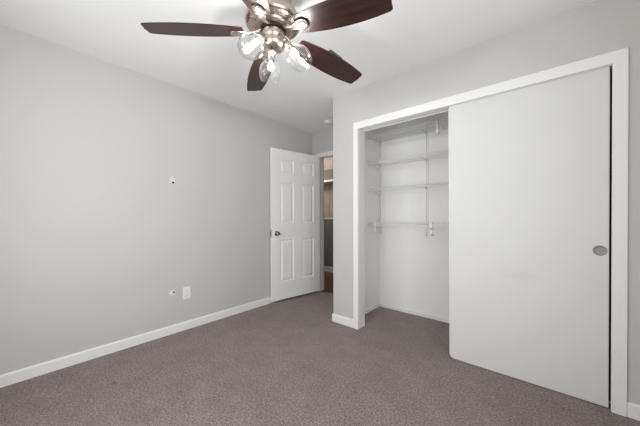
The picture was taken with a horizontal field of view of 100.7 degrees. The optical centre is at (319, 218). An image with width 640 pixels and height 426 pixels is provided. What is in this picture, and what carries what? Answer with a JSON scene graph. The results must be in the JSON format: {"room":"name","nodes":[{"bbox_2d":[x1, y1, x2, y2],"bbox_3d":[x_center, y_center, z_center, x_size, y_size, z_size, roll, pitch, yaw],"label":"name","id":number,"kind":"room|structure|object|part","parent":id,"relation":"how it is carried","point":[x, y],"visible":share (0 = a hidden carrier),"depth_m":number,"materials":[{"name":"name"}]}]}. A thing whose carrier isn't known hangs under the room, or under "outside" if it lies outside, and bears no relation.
{"room":"empty bedroom","nodes":[
{"label":"empty bedroom","id":0,"kind":"room"},
{"bbox_2d":[0,25,311,374],"bbox_3d":[-1.297,-0.090,2.868,0.120,2.440,3.702,0,0,41],"label":"wall","id":1,"kind":"structure","parent":0,"point":[96,236],"depth_m":2.26,"materials":[{"name":"grey paint"}]},
{"bbox_2d":[0,297,282,387],"bbox_3d":[-1.243,1.088,2.833,0.012,0.083,3.466,0,0,41],"label":"baseboard","id":2,"kind":"structure","parent":1,"relation":"attached to","point":[13,377],"depth_m":2.25,"materials":[{"name":"white paint"}]},
{"bbox_2d":[169,176,175,183],"bbox_3d":[-1.447,-0.376,2.598,0.004,0.073,0.063,0,0,41],"label":"cable hole","id":3,"kind":"object","parent":1,"relation":"attached to","point":[171,179],"visible":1,"depth_m":2.60,"materials":[{"name":"plastic"}]},
{"bbox_2d":[169,289,175,295],"bbox_3d":[-1.448,0.730,2.600,0.004,0.067,0.066,0,0,41],"label":"cable hole","id":4,"kind":"object","parent":1,"relation":"attached to","point":[172,292],"visible":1,"depth_m":2.60,"materials":[{"name":"plastic"}]},
{"bbox_2d":[183,286,189,298],"bbox_3d":[-1.357,0.759,2.703,0.009,0.120,0.074,0,0,41],"label":"wall outlet","id":5,"kind":"object","parent":1,"relation":"attached to","point":[186,290],"visible":1,"depth_m":2.70,"materials":[{"name":"white plastic"}]},
{"bbox_2d":[0,0,593,132],"bbox_3d":[-0.168,-1.361,2.688,5.020,0.100,4.920,0,0,41],"label":"ceiling","id":6,"kind":"structure","parent":0,"point":[415,33],"depth_m":1.94,"materials":[{"name":"white paint"}]},
{"bbox_2d":[141,0,392,90],"bbox_3d":[-0.221,-1.054,1.463,1.234,0.501,1.214,0,0,41],"label":"ceiling fan","id":7,"kind":"object","parent":6,"relation":"hanging from","point":[273,24],"visible":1,"depth_m":1.38,"materials":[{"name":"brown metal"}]},
{"bbox_3d":[-0.652,-0.985,1.389,0.491,0.006,0.152,-5,15,-9],"label":"blade","id":8,"kind":"part","parent":7,"relation":"part of","materials":[{"name":"brown wood"}]},
{"bbox_3d":[-0.394,-1.009,1.431,0.174,0.040,0.066,-5,15,-9],"label":"blade arm","id":9,"kind":"part","parent":7,"relation":"part of","materials":[{"name":"silver metal"}]},
{"bbox_3d":[-0.340,-0.885,1.352,0.125,0.132,0.125,0,-41,39],"label":"lamp shade","id":10,"kind":"part","parent":7,"relation":"part of","materials":[{"name":"clear glass"}]},
{"bbox_3d":[-0.333,-0.899,1.361,0.023,0.044,0.023,0,-41,39],"label":"bulb","id":11,"kind":"part","parent":7,"relation":"part of","materials":[{"name":"white glass"}]},
{"bbox_3d":[-0.329,-0.984,1.061,0.152,0.006,0.491,15,7,9],"label":"blade","id":12,"kind":"part","parent":7,"relation":"part of","materials":[{"name":"brown wood"}]},
{"bbox_2d":[255,33,265,44],"bbox_3d":[-0.309,-0.942,1.390,0.047,0.039,0.047,0,-41,39],"label":"socket","id":13,"kind":"object","parent":7,"relation":"attached to","point":[258,37],"depth_m":1.37,"materials":[{"name":"silver metal"}]},
{"bbox_3d":[-0.413,-0.995,1.825,0.152,0.006,0.490,-15,3,-23],"label":"blade","id":14,"kind":"part","parent":7,"relation":"part of","materials":[{"name":"brown wood"}]},
{"bbox_3d":[-0.281,-1.009,1.318,0.066,0.040,0.174,15,7,9],"label":"blade arm","id":15,"kind":"part","parent":7,"relation":"part of","materials":[{"name":"silver metal"}]},
{"bbox_3d":[-0.312,-1.009,1.583,0.066,0.040,0.174,-14,3,-23],"label":"blade arm","id":16,"kind":"part","parent":7,"relation":"part of","materials":[{"name":"silver metal"}]},
{"bbox_2d":[267,53,274,59],"bbox_3d":[-0.283,-0.943,1.535,0.047,0.039,0.047,0,41,-18],"label":"socket","id":17,"kind":"object","parent":7,"relation":"attached to","point":[269,56],"depth_m":1.53,"materials":[{"name":"silver metal"}]},
{"bbox_2d":[284,40,293,51],"bbox_3d":[-0.173,-0.943,1.448,0.047,0.039,0.047,-41,-3,4],"label":"socket","id":18,"kind":"object","parent":7,"relation":"attached to","point":[288,45],"depth_m":1.43,"materials":[{"name":"silver metal"}]},
{"bbox_3d":[-0.136,-0.900,1.446,0.023,0.044,0.023,-41,-3,4],"label":"bulb","id":19,"kind":"part","parent":7,"relation":"part of","materials":[{"name":"white glass"}]},
{"bbox_3d":[-0.135,-1.011,1.388,0.174,0.040,0.066,8,-7,29],"label":"blade arm","id":20,"kind":"part","parent":7,"relation":"part of","materials":[{"name":"silver metal"}]},
{"bbox_3d":[-0.146,-1.011,1.540,0.174,0.040,0.066,6,-14,-37],"label":"blade arm","id":21,"kind":"part","parent":7,"relation":"part of","materials":[{"name":"silver metal"}]},
{"bbox_3d":[0.063,-0.985,1.697,0.492,0.006,0.152,6,-14,-37],"label":"blade","id":22,"kind":"part","parent":7,"relation":"part of","materials":[{"name":"brown wood"}]},
{"bbox_3d":[0.094,-0.976,1.261,0.493,0.006,0.152,8,-7,29],"label":"blade","id":23,"kind":"part","parent":7,"relation":"part of","materials":[{"name":"brown wood"}]},
{"bbox_2d":[324,120,332,124],"bbox_3d":[0.122,-1.299,3.615,0.136,0.038,0.136,0,0,41],"label":"smoke detector","id":24,"kind":"object","parent":6,"relation":"attached to","point":[327,122],"visible":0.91,"depth_m":3.58,"materials":[{"name":"white plastic"}]},
{"bbox_2d":[0,271,639,425],"bbox_3d":[-0.162,1.178,2.704,5.020,0.100,4.920,0,0,41],"label":"floor","id":25,"kind":"structure","parent":0,"point":[285,362],"depth_m":1.82,"materials":[{"name":"carpet"}]},
{"bbox_2d":[324,157,332,217],"bbox_3d":[1.401,-0.106,4.514,5.020,2.440,0.120,0,0,41],"label":"wall","id":26,"kind":"structure","parent":0,"point":[328,162],"depth_m":5.48,"materials":[{"name":"beige paint"}]},
{"bbox_2d":[324,219,332,266],"bbox_3d":[1.314,0.525,4.507,4.900,1.000,0.012,0,0,41],"label":"wainscot","id":27,"kind":"structure","parent":26,"relation":"attached to","point":[328,223],"depth_m":5.48,"materials":[{"name":"grey paint"}]},
{"bbox_2d":[324,266,332,272],"bbox_3d":[1.315,1.052,4.510,4.900,0.125,0.014,0,0,41],"label":"baseboard","id":28,"kind":"structure","parent":26,"relation":"attached to","point":[326,268],"depth_m":5.48,"materials":[{"name":"white paint"}]},
{"bbox_2d":[324,179,332,183],"bbox_3d":[0.117,-0.712,5.365,1.600,0.068,0.260,0,0,41],"label":"shelf","id":29,"kind":"object","parent":26,"relation":"attached to","point":[325,181],"visible":0.03,"depth_m":5.22,"materials":[{"name":"white paint"}]},
{"bbox_2d":[324,169,332,179],"bbox_3d":[0.115,-0.848,5.366,0.561,0.205,0.206,0,0,41],"label":"woven basket","id":30,"kind":"object","parent":29,"relation":"on","point":[328,174],"visible":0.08,"depth_m":5.19,"materials":[{"name":"beige wicker"}]},
{"bbox_2d":[324,186,332,216],"bbox_3d":[0.197,-0.336,5.460,1.240,0.635,0.015,0,0,41],"label":"wood panel","id":31,"kind":"object","parent":26,"relation":"attached to","point":[328,191],"visible":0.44,"depth_m":5.47,"materials":[{"name":"brown wood"}]},
{"bbox_2d":[365,128,378,309],"bbox_3d":[0.544,-0.096,3.140,0.004,2.440,0.655,0,0,41],"label":"wall","id":32,"kind":"structure","parent":0,"point":[371,148],"depth_m":3.23,"materials":[{"name":"white paint"}]},
{"bbox_2d":[312,112,448,318],"bbox_3d":[0.607,-0.099,3.592,5.020,2.440,0.120,0,0,41],"label":"wall","id":33,"kind":"structure","parent":0,"point":[413,265],"depth_m":3.09,"materials":[{"name":"white paint"}]},
{"bbox_2d":[270,147,319,301],"bbox_3d":[-0.314,0.083,3.723,0.844,2.012,0.127,0,0,-40],"label":"door","id":34,"kind":"structure","parent":33,"relation":"in","point":[294,176],"depth_m":3.69,"materials":[{"name":"white paint"}]},
{"bbox_2d":[315,151,332,291],"bbox_3d":[0.325,0.068,3.829,0.928,2.105,0.134,0,0,41],"label":"door frame","id":35,"kind":"structure","parent":33,"relation":"attached to","point":[321,158],"depth_m":4.09,"materials":[{"name":"white paint"}]},
{"bbox_2d":[379,134,381,233],"bbox_3d":[0.768,-0.435,3.363,0.029,1.265,0.013,0,0,41],"label":"shelf standard","id":36,"kind":"object","parent":33,"relation":"attached to","point":[380,141],"visible":0.85,"depth_m":3.36,"materials":[{"name":"white metal"}]},
{"bbox_2d":[368,137,380,146],"bbox_3d":[0.667,-0.926,3.244,0.014,0.059,0.293,0,0,41],"label":"shelf bracket","id":37,"kind":"object","parent":36,"relation":"attached to","point":[375,141],"visible":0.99,"depth_m":3.29,"materials":[{"name":"white metal"}]},
{"bbox_3d":[0.670,-0.926,3.247,0.005,0.058,0.285,0,0,41],"label":"arm","id":38,"kind":"part","parent":37,"relation":"part of","materials":[{"name":"white plastic"}]},
{"bbox_2d":[368,163,380,170],"bbox_3d":[0.668,-0.625,3.246,0.014,0.059,0.293,0,0,41],"label":"shelf bracket","id":39,"kind":"object","parent":36,"relation":"attached to","point":[375,166],"visible":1,"depth_m":3.30,"materials":[{"name":"white metal"}]},
{"bbox_2d":[368,118,447,141],"bbox_3d":[1.464,-0.948,2.562,2.116,0.036,0.307,0,0,41],"label":"wire shelf","id":40,"kind":"object","parent":36,"relation":"on","point":[446,118],"visible":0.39,"depth_m":2.90,"materials":[{"name":"white metal"}]},
{"bbox_3d":[1.464,-0.958,2.562,2.116,0.006,0.006,0,0,41],"label":"rail","id":41,"kind":"part","parent":40,"relation":"part of","materials":[{"name":"white plastic"}]},
{"bbox_3d":[1.562,-0.961,2.675,2.116,0.006,0.006,0,0,41],"label":"rail","id":42,"kind":"part","parent":40,"relation":"part of","materials":[{"name":"white plastic"}]},
{"bbox_2d":[435,119,439,133],"bbox_3d":[1.166,-0.910,2.635,0.023,0.144,0.057,0,0,41],"label":"hook","id":43,"kind":"object","parent":40,"relation":"hanging from","point":[436,120],"visible":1,"depth_m":2.62,"materials":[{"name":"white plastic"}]},
{"bbox_2d":[368,149,448,165],"bbox_3d":[1.464,-0.647,2.563,2.116,0.036,0.307,0,0,41],"label":"wire shelf","id":44,"kind":"object","parent":36,"relation":"on","point":[441,154],"visible":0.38,"depth_m":2.89,"materials":[{"name":"white metal"}]},
{"bbox_3d":[1.465,-0.657,2.564,2.116,0.006,0.006,0,0,41],"label":"rail","id":45,"kind":"part","parent":44,"relation":"part of","materials":[{"name":"white plastic"}]},
{"bbox_3d":[1.563,-0.660,2.677,2.116,0.006,0.006,0,0,41],"label":"rail","id":46,"kind":"part","parent":44,"relation":"part of","materials":[{"name":"white plastic"}]},
{"bbox_3d":[0.670,0.091,3.250,0.014,0.059,0.293,0,0,41],"label":"shelf bracket","id":47,"kind":"object","parent":36,"relation":"attached to","visible":0},
{"bbox_2d":[368,222,448,226],"bbox_3d":[1.466,0.069,2.567,2.116,0.036,0.307,0,0,41],"label":"wire shelf","id":48,"kind":"object","parent":47,"relation":"on","point":[394,223],"visible":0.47,"depth_m":2.84,"materials":[{"name":"white metal"}]},
{"bbox_3d":[1.369,0.056,2.454,2.116,0.008,0.008,0,0,41],"label":"rail","id":49,"kind":"part","parent":48,"relation":"part of","materials":[{"name":"white plastic"}]},
{"bbox_3d":[1.369,0.084,2.454,2.116,0.008,0.008,0,0,41],"label":"rail","id":50,"kind":"part","parent":48,"relation":"part of","materials":[{"name":"white plastic"}]},
{"bbox_2d":[430,222,433,235],"bbox_3d":[1.129,0.107,2.675,0.023,0.144,0.057,0,0,41],"label":"hook","id":51,"kind":"object","parent":48,"relation":"hanging from","point":[431,223],"visible":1,"depth_m":2.66,"materials":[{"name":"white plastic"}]},
{"bbox_2d":[365,303,448,322],"bbox_3d":[1.358,1.106,2.446,2.140,0.042,0.651,0,0,41],"label":"baseboard","id":52,"kind":"structure","parent":33,"relation":"attached to","point":[442,319],"depth_m":3.13,"materials":[{"name":"white paint"}]},
{"bbox_2d":[425,124,427,235],"bbox_3d":[1.202,-0.434,2.989,0.029,1.265,0.013,0,0,41],"label":"shelf standard","id":53,"kind":"object","parent":33,"relation":"attached to","point":[426,131],"visible":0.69,"depth_m":2.99,"materials":[{"name":"white metal"}]},
{"bbox_2d":[333,0,639,404],"bbox_3d":[1.264,-0.093,2.444,2.289,2.440,0.770,0,0,41],"label":"wall","id":54,"kind":"structure","parent":0,"point":[596,27],"depth_m":1.85,"materials":[{"name":"grey paint"}]},
{"bbox_2d":[332,313,352,327],"bbox_3d":[0.486,1.083,3.102,0.281,0.083,0.762,0,0,41],"label":"baseboard","id":55,"kind":"structure","parent":54,"relation":"attached to","point":[336,318],"depth_m":2.81,"materials":[{"name":"white paint"}]},
{"bbox_2d":[361,65,611,131],"bbox_3d":[1.093,-0.904,2.151,1.755,0.014,0.104,0,0,41],"label":"door track","id":56,"kind":"object","parent":54,"relation":"attached to","point":[445,109],"visible":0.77,"depth_m":2.35,"materials":[{"name":"white metal"}]},
{"bbox_2d":[448,66,609,407],"bbox_3d":[1.384,0.111,1.869,0.887,2.028,0.037,0,0,41],"label":"door","id":57,"kind":"structure","parent":56,"relation":"hanging from","point":[529,167],"depth_m":1.79,"materials":[{"name":"paint"}]},
{"bbox_3d":[1.680,0.194,1.593,0.062,0.062,0.003,0,0,41],"label":"finger pull","id":58,"kind":"part","parent":57,"relation":"part of","materials":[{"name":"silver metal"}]},
{"bbox_2d":[353,47,628,416],"bbox_3d":[1.085,0.080,2.158,1.855,2.098,0.133,0,0,41],"label":"door frame","id":59,"kind":"structure","parent":54,"relation":"attached to","point":[619,59],"depth_m":1.54,"materials":[{"name":"white paint"}]},
{"bbox_2d":[609,69,611,400],"bbox_3d":[1.750,0.103,1.591,0.026,1.996,0.007,0,0,41],"label":"strip","id":60,"kind":"object","parent":54,"relation":"attached to","point":[610,178],"visible":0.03,"depth_m":1.59,"materials":[{"name":"black"}]},
{"bbox_2d":[627,401,639,420],"bbox_3d":[-0.249,1.094,1.469,3.300,0.083,2.696,0,0,41],"label":"baseboard","id":61,"kind":"structure","parent":54,"relation":"attached to","point":[633,410],"depth_m":1.50,"materials":[{"name":"white paint"}]},
{"bbox_3d":[0.669,-0.315,3.248,0.014,0.059,0.293,0,0,41],"label":"shelf bracket","id":62,"kind":"object","parent":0,"visible":0},
{"bbox_2d":[368,181,448,190],"bbox_3d":[1.465,-0.337,2.565,2.116,0.036,0.307,0,0,41],"label":"wire shelf","id":63,"kind":"object","parent":62,"relation":"on","point":[440,184],"visible":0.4,"depth_m":2.89,"materials":[{"name":"white metal"}]},
{"bbox_3d":[1.466,-0.347,2.565,2.116,0.006,0.006,0,0,41],"label":"rail","id":64,"kind":"part","parent":63,"relation":"part of","materials":[{"name":"white plastic"}]}
]}

